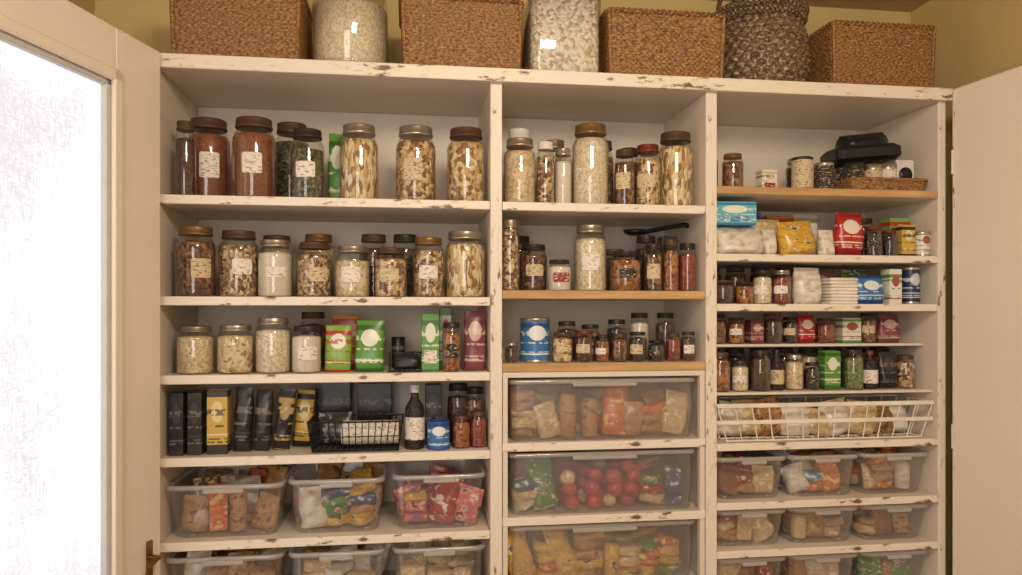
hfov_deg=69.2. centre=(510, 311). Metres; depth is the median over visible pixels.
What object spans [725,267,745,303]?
spice jar
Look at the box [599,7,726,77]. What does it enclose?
wicker basket
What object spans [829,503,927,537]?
clear plastic bin
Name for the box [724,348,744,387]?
spice jar
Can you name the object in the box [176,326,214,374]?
jar
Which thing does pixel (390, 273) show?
jar
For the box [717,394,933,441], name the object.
wire basket
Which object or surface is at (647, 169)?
jar
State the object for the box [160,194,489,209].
shelf
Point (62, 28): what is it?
door
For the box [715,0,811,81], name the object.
rattan basket
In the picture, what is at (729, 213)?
carton
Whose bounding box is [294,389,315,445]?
coffee bag
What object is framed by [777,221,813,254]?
snack bag
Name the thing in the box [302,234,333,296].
jar
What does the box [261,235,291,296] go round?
jar
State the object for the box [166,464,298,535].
clear plastic bin
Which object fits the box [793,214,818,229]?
flour bag
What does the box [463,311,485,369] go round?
snack bag
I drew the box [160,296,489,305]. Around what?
shelf
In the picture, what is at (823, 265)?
shelf
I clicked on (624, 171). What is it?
jar
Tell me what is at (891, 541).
shelf
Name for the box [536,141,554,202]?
jar
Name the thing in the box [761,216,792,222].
carton
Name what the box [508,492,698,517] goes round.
shelf
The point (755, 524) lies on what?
clear plastic bin
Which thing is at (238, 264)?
jar
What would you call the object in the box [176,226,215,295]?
jar
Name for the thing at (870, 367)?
sauce bottle
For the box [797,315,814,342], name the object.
snack bag
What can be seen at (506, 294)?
shelf
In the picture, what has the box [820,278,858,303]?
napkin stack
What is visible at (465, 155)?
jar
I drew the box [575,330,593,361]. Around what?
spice jar
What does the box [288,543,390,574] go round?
clear plastic bin
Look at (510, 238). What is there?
jar
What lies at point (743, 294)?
jar
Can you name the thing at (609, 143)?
jar
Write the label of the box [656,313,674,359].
spice jar
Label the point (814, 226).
flour bag
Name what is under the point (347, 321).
snack bag
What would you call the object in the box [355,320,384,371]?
bag
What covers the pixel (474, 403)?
jar
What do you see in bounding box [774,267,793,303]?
spice jar
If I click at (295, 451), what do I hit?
shelf
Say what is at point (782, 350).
spice jar
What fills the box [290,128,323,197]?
jar
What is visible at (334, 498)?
clear plastic bin
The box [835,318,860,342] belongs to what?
carton
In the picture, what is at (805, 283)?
flour bag
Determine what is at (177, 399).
carton
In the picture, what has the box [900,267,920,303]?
tin
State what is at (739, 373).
spice jar
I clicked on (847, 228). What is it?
snack bag
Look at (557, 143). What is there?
jar
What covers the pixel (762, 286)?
jar
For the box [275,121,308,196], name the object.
jar
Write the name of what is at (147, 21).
wall
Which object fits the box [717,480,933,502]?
shelf
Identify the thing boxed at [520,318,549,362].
tin
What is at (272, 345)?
jar
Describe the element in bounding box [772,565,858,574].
storage bin
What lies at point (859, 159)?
tray
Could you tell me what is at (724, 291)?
spice jar
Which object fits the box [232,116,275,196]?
jar
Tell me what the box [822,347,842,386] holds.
spice jar
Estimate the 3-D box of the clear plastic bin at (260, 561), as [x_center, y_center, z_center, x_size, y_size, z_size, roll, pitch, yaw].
[-0.770,0.725,2.084,0.300,0.172,0.340,0,0,-8]
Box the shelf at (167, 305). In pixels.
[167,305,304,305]
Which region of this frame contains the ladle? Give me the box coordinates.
[623,223,688,235]
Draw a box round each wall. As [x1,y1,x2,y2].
[94,0,910,68]
[911,0,1021,574]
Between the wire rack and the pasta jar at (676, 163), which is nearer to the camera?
the wire rack
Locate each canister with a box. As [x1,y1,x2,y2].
[312,0,387,62]
[521,0,600,71]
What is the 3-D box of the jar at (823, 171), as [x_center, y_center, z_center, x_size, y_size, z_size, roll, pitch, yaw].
[0.933,-0.397,2.206,0.058,0.085,0.058,0,0,-8]
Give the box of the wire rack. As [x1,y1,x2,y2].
[388,351,421,371]
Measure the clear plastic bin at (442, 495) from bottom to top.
0.156 m
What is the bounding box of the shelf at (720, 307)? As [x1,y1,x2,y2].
[717,304,937,310]
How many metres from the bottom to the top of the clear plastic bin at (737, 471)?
0.127 m
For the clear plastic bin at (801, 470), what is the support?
on the pantry cabinet
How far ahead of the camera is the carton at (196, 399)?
1.94 m
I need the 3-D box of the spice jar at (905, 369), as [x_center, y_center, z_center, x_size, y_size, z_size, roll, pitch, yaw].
[1.203,0.184,2.257,0.056,0.099,0.056,0,0,-8]
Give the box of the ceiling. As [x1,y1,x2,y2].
[712,0,929,11]
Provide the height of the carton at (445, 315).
0.173 m
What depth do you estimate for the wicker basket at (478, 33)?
2.03 m
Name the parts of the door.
curtained pane, rail, free stile, lever handle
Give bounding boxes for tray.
[820,132,928,190]
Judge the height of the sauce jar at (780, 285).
0.099 m
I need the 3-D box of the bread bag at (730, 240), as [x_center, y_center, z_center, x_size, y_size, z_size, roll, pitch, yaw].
[0.662,-0.205,2.182,0.160,0.086,0.128,0,0,-8]
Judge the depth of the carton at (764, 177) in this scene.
2.17 m
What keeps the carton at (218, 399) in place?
on the pantry cabinet
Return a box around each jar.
[176,120,195,194]
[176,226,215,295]
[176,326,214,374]
[187,117,230,195]
[216,324,253,373]
[218,230,258,296]
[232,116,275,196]
[255,318,289,373]
[257,239,292,296]
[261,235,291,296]
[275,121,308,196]
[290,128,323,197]
[291,326,321,372]
[296,242,331,296]
[300,312,325,369]
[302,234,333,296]
[336,246,369,296]
[339,123,378,198]
[360,234,387,296]
[374,247,406,296]
[392,234,418,296]
[395,125,435,199]
[412,237,444,296]
[442,322,459,371]
[445,230,484,296]
[447,126,484,200]
[448,383,468,441]
[453,414,469,447]
[467,386,483,441]
[471,410,485,446]
[502,219,519,289]
[505,137,535,201]
[505,343,516,362]
[508,128,530,151]
[518,236,531,289]
[520,244,546,289]
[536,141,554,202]
[546,139,564,161]
[548,259,569,289]
[552,332,571,362]
[555,148,571,202]
[557,321,575,360]
[572,123,608,203]
[574,224,606,290]
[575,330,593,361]
[581,324,599,360]
[595,335,609,361]
[604,249,623,290]
[606,140,612,203]
[607,319,626,359]
[611,251,641,290]
[612,333,626,361]
[615,149,633,203]
[620,147,637,203]
[630,313,648,359]
[630,332,645,361]
[635,144,660,204]
[635,235,656,290]
[640,154,657,156]
[643,244,661,290]
[648,340,663,361]
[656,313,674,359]
[658,131,693,204]
[663,239,677,290]
[665,333,679,360]
[679,243,695,290]
[681,331,694,360]
[717,267,720,303]
[717,280,733,302]
[717,314,726,343]
[717,352,730,390]
[722,153,743,185]
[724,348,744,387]
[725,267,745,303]
[728,318,744,343]
[732,360,747,390]
[735,282,752,302]
[748,350,769,389]
[749,267,769,303]
[749,348,769,359]
[753,270,771,302]
[764,314,781,343]
[771,270,789,302]
[772,348,795,387]
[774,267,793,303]
[782,317,797,341]
[785,354,803,389]
[786,159,790,187]
[797,348,817,386]
[804,362,819,389]
[815,318,834,342]
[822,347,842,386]
[843,349,862,389]
[845,347,865,360]
[860,218,872,254]
[860,313,875,342]
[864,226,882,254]
[869,347,889,362]
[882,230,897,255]
[896,355,915,388]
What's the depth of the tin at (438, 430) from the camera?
2.01 m
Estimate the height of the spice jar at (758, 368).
0.119 m
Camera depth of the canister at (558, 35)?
2.07 m
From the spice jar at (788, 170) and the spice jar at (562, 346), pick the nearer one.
the spice jar at (562, 346)
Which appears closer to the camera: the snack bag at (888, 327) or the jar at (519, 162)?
the jar at (519, 162)
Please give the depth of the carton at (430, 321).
2.04 m
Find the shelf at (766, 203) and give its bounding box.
[717,193,935,213]
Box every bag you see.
[233,387,254,450]
[253,389,273,450]
[274,388,295,449]
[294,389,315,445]
[325,325,352,371]
[328,133,345,197]
[332,316,358,368]
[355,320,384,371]
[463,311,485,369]
[717,227,764,253]
[751,219,778,253]
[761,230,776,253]
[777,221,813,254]
[791,268,821,303]
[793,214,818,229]
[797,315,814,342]
[807,223,817,254]
[816,230,834,254]
[833,212,862,254]
[839,270,867,277]
[855,276,883,303]
[876,315,899,342]
[877,352,896,387]
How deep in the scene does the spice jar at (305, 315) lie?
2.09 m
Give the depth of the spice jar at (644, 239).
2.18 m
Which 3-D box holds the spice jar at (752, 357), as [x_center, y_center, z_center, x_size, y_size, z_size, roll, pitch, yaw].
[0.765,0.174,2.279,0.068,0.119,0.068,0,0,-8]
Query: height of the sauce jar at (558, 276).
0.088 m
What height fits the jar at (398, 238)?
0.184 m
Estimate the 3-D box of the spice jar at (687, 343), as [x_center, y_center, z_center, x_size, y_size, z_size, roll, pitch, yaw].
[0.512,0.101,2.138,0.044,0.084,0.045,0,0,-8]
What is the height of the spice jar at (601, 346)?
0.074 m
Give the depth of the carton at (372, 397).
2.19 m
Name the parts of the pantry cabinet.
frosted plastic drawer, frosted plastic drawer, frosted plastic drawer, shelf rail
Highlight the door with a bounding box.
[0,0,161,574]
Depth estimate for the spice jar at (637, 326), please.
2.18 m
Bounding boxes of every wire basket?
[307,412,403,452]
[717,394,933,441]
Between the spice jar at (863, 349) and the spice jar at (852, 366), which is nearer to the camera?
the spice jar at (852, 366)
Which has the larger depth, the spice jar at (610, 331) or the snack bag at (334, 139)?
the spice jar at (610, 331)
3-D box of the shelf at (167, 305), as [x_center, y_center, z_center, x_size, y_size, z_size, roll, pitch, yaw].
[-0.502,-0.026,2.124,0.850,0.022,0.346,0,0,-8]
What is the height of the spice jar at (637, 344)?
0.084 m
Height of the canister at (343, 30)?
0.290 m
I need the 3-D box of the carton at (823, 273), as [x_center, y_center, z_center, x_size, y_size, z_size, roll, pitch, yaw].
[0.961,-0.075,2.321,0.090,0.109,0.050,0,0,-8]
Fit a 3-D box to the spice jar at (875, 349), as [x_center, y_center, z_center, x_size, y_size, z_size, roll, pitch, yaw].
[1.161,0.174,2.333,0.068,0.119,0.068,0,0,-8]
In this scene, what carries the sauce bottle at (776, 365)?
on the pantry cabinet
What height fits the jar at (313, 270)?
0.149 m
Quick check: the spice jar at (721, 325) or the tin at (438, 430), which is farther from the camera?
the spice jar at (721, 325)
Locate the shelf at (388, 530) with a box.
[161,501,488,542]
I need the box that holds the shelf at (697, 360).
[502,355,700,363]
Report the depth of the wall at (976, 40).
2.38 m
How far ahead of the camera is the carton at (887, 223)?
2.28 m
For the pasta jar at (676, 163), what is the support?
on the pantry cabinet
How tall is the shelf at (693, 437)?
0.022 m
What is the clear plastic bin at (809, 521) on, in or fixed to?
on the pantry cabinet
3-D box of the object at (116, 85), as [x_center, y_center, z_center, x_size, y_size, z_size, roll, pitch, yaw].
[-0.897,0.330,1.686,0.012,1.760,0.026,0,0,8]
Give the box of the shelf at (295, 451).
[163,432,488,457]
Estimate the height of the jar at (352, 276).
0.139 m
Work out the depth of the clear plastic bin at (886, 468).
2.24 m
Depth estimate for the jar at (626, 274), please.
2.09 m
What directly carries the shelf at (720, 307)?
attached to the pantry cabinet
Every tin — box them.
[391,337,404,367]
[427,419,449,449]
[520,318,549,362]
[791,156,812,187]
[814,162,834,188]
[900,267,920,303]
[915,231,930,255]
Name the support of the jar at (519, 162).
on the pantry cabinet
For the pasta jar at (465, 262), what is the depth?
2.04 m
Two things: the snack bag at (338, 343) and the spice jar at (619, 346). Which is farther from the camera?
the spice jar at (619, 346)
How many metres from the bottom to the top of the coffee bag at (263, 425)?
0.168 m
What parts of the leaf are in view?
hinges, worn edge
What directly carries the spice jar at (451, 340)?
on the pantry cabinet
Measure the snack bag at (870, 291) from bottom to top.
0.085 m
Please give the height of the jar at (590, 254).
0.189 m
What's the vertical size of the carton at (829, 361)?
0.116 m
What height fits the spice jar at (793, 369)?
0.104 m
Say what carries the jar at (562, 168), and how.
on the pantry cabinet
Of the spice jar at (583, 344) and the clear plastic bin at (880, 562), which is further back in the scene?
the clear plastic bin at (880, 562)
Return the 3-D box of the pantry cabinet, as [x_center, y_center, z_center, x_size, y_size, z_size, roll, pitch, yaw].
[0.159,0.423,2.208,2.249,2.154,0.385,0,0,-8]
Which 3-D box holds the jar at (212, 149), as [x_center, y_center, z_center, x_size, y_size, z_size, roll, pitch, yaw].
[-0.837,-0.413,2.049,0.114,0.229,0.115,0,0,-8]
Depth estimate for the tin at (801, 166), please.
2.17 m
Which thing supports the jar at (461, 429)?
on the pantry cabinet
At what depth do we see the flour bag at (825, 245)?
2.19 m
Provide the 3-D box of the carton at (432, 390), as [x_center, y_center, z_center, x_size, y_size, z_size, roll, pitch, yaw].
[-0.223,0.292,2.118,0.045,0.171,0.050,0,0,-8]
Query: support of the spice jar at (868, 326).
on the pantry cabinet
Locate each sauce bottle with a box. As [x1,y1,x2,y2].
[405,384,424,449]
[770,349,783,389]
[863,350,877,388]
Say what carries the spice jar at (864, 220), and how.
on the pantry cabinet
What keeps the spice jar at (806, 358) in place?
on the pantry cabinet
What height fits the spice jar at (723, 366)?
0.114 m
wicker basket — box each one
[169,0,312,58]
[398,0,524,68]
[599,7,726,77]
[808,20,936,86]
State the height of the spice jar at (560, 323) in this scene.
0.114 m
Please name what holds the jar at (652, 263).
on the pantry cabinet
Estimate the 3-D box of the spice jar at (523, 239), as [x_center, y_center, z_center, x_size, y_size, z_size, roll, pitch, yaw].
[0.023,-0.141,2.243,0.080,0.169,0.080,0,0,-8]
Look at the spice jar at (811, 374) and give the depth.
2.20 m
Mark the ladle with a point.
(631, 232)
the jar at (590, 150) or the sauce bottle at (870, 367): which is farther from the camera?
the sauce bottle at (870, 367)
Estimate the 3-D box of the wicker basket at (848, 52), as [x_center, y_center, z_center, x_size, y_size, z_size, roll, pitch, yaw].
[1.097,-0.757,2.319,0.352,0.205,0.257,0,0,-8]
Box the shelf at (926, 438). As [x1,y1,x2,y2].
[717,431,931,443]
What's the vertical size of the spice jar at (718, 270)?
0.114 m
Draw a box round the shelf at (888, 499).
[717,495,937,510]
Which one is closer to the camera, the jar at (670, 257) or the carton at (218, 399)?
the carton at (218, 399)
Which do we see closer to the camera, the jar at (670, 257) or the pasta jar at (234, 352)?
the pasta jar at (234, 352)
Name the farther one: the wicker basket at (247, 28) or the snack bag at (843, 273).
the snack bag at (843, 273)
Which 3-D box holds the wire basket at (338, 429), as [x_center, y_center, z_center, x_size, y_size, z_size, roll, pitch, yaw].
[-0.423,0.329,2.035,0.254,0.094,0.134,0,0,-8]
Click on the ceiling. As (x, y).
(881, 5)
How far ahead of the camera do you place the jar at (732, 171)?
2.14 m
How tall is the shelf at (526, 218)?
0.022 m
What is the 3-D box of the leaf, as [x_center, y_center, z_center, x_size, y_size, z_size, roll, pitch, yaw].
[1.382,0.415,1.868,0.041,2.130,0.621,0,0,-15]
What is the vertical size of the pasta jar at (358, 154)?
0.211 m
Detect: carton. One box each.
[169,390,189,455]
[187,389,207,454]
[207,388,230,454]
[316,382,351,438]
[357,382,391,420]
[422,313,438,370]
[425,383,440,444]
[439,309,451,368]
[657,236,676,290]
[717,201,755,227]
[745,320,763,343]
[756,169,776,186]
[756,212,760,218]
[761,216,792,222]
[817,350,840,389]
[820,270,834,278]
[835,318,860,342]
[880,218,910,236]
[881,269,901,303]
[892,225,914,255]
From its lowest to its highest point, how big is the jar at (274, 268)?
0.154 m
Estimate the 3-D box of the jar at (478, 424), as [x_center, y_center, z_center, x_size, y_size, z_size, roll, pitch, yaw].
[-0.091,0.328,2.066,0.048,0.099,0.048,0,0,-8]
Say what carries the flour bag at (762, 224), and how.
on the pantry cabinet
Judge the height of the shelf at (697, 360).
0.022 m
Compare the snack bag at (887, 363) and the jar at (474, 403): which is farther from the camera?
the snack bag at (887, 363)
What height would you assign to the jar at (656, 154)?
0.199 m
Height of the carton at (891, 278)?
0.106 m
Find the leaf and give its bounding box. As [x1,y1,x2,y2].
[951,66,1021,574]
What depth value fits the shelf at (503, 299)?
2.15 m
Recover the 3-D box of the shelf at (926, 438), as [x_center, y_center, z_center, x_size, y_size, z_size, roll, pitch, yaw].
[0.898,0.387,2.316,0.684,0.020,0.346,0,0,-8]
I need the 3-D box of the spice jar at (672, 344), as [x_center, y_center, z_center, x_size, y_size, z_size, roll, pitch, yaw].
[0.467,0.104,2.132,0.044,0.080,0.044,0,0,-8]
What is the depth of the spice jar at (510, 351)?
2.04 m
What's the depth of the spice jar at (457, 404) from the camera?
2.11 m
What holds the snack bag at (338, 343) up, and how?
on the pantry cabinet
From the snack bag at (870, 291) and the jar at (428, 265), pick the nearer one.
the jar at (428, 265)
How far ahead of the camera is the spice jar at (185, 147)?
1.93 m
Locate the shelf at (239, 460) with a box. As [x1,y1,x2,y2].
[160,450,489,467]
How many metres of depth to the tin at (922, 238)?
2.20 m
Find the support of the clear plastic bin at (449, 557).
on the pantry cabinet
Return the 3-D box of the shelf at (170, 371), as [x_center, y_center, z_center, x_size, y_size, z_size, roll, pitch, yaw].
[-0.502,0.177,2.124,0.850,0.022,0.346,0,0,-8]
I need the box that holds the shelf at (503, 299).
[502,298,696,300]
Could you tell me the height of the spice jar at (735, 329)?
0.078 m
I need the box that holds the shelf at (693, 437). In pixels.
[508,429,698,442]
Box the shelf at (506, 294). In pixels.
[502,290,704,298]
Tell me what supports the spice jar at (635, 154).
on the pantry cabinet
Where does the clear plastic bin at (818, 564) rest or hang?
on the pantry cabinet
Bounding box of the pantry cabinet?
[160,53,953,574]
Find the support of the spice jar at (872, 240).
on the pantry cabinet
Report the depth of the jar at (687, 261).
2.12 m
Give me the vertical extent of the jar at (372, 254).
0.184 m
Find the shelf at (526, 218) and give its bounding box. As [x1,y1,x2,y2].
[502,210,702,227]
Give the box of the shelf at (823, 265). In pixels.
[717,261,932,269]
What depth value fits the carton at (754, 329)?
2.20 m
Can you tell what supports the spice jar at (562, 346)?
on the pantry cabinet
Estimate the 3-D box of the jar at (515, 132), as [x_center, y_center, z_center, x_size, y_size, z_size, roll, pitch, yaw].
[0.025,-0.417,2.193,0.076,0.239,0.076,0,0,-8]
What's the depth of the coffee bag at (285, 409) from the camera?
2.00 m
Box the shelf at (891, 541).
[717,525,933,550]
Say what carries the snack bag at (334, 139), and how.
on the pantry cabinet
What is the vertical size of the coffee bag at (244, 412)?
0.173 m
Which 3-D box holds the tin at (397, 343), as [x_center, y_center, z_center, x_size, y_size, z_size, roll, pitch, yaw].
[-0.331,0.120,2.174,0.040,0.090,0.040,0,0,-8]
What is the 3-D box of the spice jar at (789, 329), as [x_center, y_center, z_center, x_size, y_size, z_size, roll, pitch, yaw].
[0.844,0.057,2.239,0.048,0.080,0.049,0,0,-8]
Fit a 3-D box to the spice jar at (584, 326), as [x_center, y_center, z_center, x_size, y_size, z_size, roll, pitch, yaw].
[0.233,0.091,2.181,0.060,0.104,0.060,0,0,-8]
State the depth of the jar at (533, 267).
2.09 m
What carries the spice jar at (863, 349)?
on the pantry cabinet
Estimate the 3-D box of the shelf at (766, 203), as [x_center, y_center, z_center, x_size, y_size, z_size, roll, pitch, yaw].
[0.898,-0.344,2.316,0.684,0.020,0.346,0,0,-8]
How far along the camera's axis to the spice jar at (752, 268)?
2.26 m
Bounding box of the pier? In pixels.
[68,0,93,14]
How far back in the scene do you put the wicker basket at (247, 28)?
1.95 m
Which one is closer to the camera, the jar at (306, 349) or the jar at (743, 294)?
the jar at (306, 349)
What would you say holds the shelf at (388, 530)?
attached to the pantry cabinet
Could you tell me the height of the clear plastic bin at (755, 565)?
0.116 m
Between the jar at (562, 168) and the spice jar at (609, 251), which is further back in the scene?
the spice jar at (609, 251)
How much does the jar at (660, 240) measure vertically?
0.166 m
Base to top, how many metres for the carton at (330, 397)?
0.171 m
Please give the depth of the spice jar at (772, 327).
2.20 m
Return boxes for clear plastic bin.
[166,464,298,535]
[166,547,294,574]
[288,461,387,530]
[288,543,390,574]
[392,459,485,527]
[392,539,484,574]
[717,450,785,496]
[717,508,785,543]
[717,556,785,574]
[762,448,857,494]
[768,505,857,540]
[768,552,857,574]
[828,446,927,491]
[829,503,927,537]
[838,549,927,574]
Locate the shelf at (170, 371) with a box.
[162,364,487,375]
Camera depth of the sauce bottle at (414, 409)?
2.02 m
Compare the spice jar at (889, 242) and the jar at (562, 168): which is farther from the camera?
the spice jar at (889, 242)
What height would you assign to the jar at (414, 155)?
0.211 m

